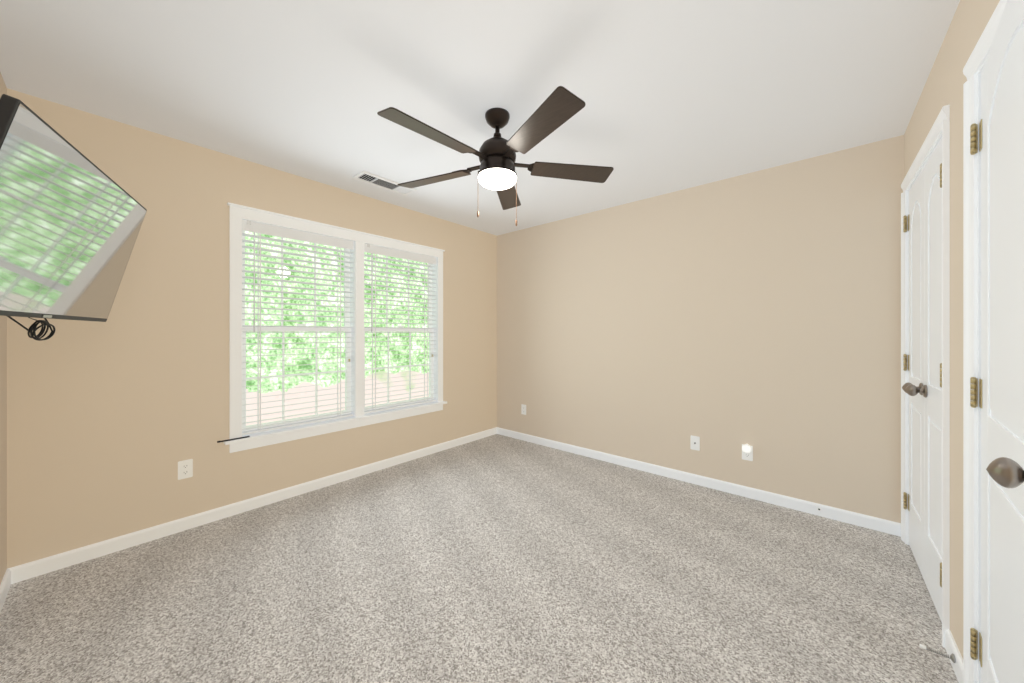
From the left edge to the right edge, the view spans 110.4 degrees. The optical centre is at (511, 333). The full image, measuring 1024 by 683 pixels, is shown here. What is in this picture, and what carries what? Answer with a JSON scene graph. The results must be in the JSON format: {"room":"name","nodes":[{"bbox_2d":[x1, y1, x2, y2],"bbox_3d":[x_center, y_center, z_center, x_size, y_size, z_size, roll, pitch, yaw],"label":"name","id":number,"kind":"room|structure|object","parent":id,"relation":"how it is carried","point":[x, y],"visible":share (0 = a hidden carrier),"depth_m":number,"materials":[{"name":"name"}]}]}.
{"room":"empty bedroom","nodes":[
{"label":"empty bedroom","id":0,"kind":"room"},
{"bbox_2d":[0,72,6,583],"bbox_3d":[-1.239,0.015,0.587,3.400,2.440,0.120,0,0,41],"label":"wall","id":1,"kind":"structure","parent":0,"point":[3,438],"depth_m":1.69,"materials":[{"name":"beige paint"}]},
{"bbox_2d":[0,94,146,340],"bbox_3d":[-1.619,-0.282,1.194,0.335,0.616,0.940,0,0,-32],"label":"tv","id":2,"kind":"object","parent":1,"relation":"attached to","point":[71,218],"visible":1,"depth_m":1.14,"materials":[{"name":"black plastic"}]},
{"bbox_2d":[7,88,496,568],"bbox_3d":[-1.380,0.015,3.107,0.120,2.440,3.740,0,0,41],"label":"wall","id":3,"kind":"structure","parent":0,"point":[118,415],"depth_m":2.19,"materials":[{"name":"beige paint"}]},
{"bbox_2d":[178,459,192,479],"bbox_3d":[-2.053,0.855,2.235,0.007,0.115,0.070,0,0,41],"label":"electrical outlet","id":4,"kind":"object","parent":3,"relation":"attached to","point":[185,468],"visible":1,"depth_m":2.23,"materials":[{"name":"white plastic"}]},
{"bbox_2d":[217,202,446,452],"bbox_3d":[-1.374,-0.034,3.097,0.202,1.684,1.889,0,0,41],"label":"window","id":5,"kind":"structure","parent":3,"relation":"in","point":[355,245],"depth_m":2.92,"materials":[{"name":"white paint"}]},
{"bbox_2d":[0,434,958,682],"bbox_3d":[-0.051,1.285,1.953,3.640,0.100,3.740,0,0,41],"label":"floor","id":6,"kind":"structure","parent":0,"point":[497,558],"depth_m":1.69,"materials":[{"name":"grey carpet"}]},
{"bbox_2d":[0,0,959,235],"bbox_3d":[-0.051,-1.255,1.953,3.640,0.100,3.740,0,0,41],"label":"ceiling","id":7,"kind":"structure","parent":0,"point":[675,95],"depth_m":1.69,"materials":[{"name":"white paint"}]},
{"bbox_2d":[352,171,415,195],"bbox_3d":[-1.015,-1.199,2.857,0.170,0.011,0.460,0,0,41],"label":"ceiling vent","id":8,"kind":"object","parent":7,"relation":"in","point":[376,180],"visible":0.96,"depth_m":2.83,"materials":[{"name":"white metal"}]},
{"bbox_2d":[377,86,613,225],"bbox_3d":[-0.112,-0.901,1.937,1.297,0.606,1.249,0,0,41],"label":"ceiling fan","id":9,"kind":"object","parent":7,"relation":"hanging from","point":[559,106],"visible":1,"depth_m":1.87,"materials":[{"name":"brown metal"}]},
{"bbox_2d":[497,135,903,522],"bbox_3d":[1.136,0.015,3.319,3.400,2.440,0.120,0,0,41],"label":"wall","id":10,"kind":"structure","parent":0,"point":[724,320],"depth_m":2.75,"materials":[{"name":"beige paint"}]},
{"bbox_2d":[0,427,962,682],"bbox_3d":[-0.051,1.196,1.953,3.400,0.078,3.500,0,0,41],"label":"baseboard","id":11,"kind":"structure","parent":10,"relation":"attached to","point":[25,571],"depth_m":2.45,"materials":[{"name":"white paint"}]},
{"bbox_2d":[521,404,525,414],"bbox_3d":[0.136,0.880,4.104,0.070,0.115,0.007,0,0,41],"label":"electrical outlet","id":12,"kind":"object","parent":10,"relation":"attached to","point":[523,408],"visible":1,"depth_m":4.10,"materials":[{"name":"white plastic"}]},
{"bbox_2d":[690,435,699,450],"bbox_3d":[1.499,0.900,2.913,0.070,0.115,0.016,0,0,41],"label":"outlet","id":13,"kind":"object","parent":10,"relation":"attached to","point":[694,442],"visible":1,"depth_m":2.91,"materials":[{"name":"white plastic"}]},
{"bbox_2d":[742,444,752,460],"bbox_3d":[1.762,0.894,2.668,0.070,0.127,0.039,0,0,41],"label":"electrical outlet","id":14,"kind":"object","parent":10,"relation":"attached to","point":[747,451],"visible":1,"depth_m":2.66,"materials":[{"name":"white plastic"}]},
{"bbox_2d":[904,0,999,657],"bbox_3d":[1.281,0.015,0.795,0.130,2.440,3.740,0,0,41],"label":"wall","id":15,"kind":"structure","parent":0,"point":[946,81],"depth_m":1.33,"materials":[{"name":"beige paint"}]},
{"bbox_2d":[901,104,949,647],"bbox_3d":[2.048,0.171,1.738,0.184,2.127,0.976,0,0,41],"label":"closet door","id":16,"kind":"structure","parent":15,"relation":"in","point":[925,363],"depth_m":1.69,"materials":[{"name":"white paint"}]},
{"bbox_2d":[919,644,954,662],"bbox_3d":[1.580,1.185,1.323,0.084,0.028,0.028,0,0,41],"label":"spring","id":17,"kind":"object","parent":15,"relation":"attached to","point":[952,657],"visible":1,"depth_m":1.31,"materials":[{"name":"silver metal"}]},
{"bbox_2d":[963,0,1023,682],"bbox_3d":[1.239,0.171,0.858,0.250,2.127,0.886,0,0,41],"label":"entry door","id":18,"kind":"structure","parent":15,"relation":"in","point":[993,365],"depth_m":0.99,"materials":[{"name":"white paint"}]},
{"label":"outside","id":19,"kind":"structure","parent":0,"visible":0},
{"bbox_2d":[245,231,428,425],"bbox_3d":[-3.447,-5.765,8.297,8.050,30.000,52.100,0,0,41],"label":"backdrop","id":20,"kind":"structure","parent":19,"point":[324,376],"depth_m":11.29,"materials":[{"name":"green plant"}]}
]}

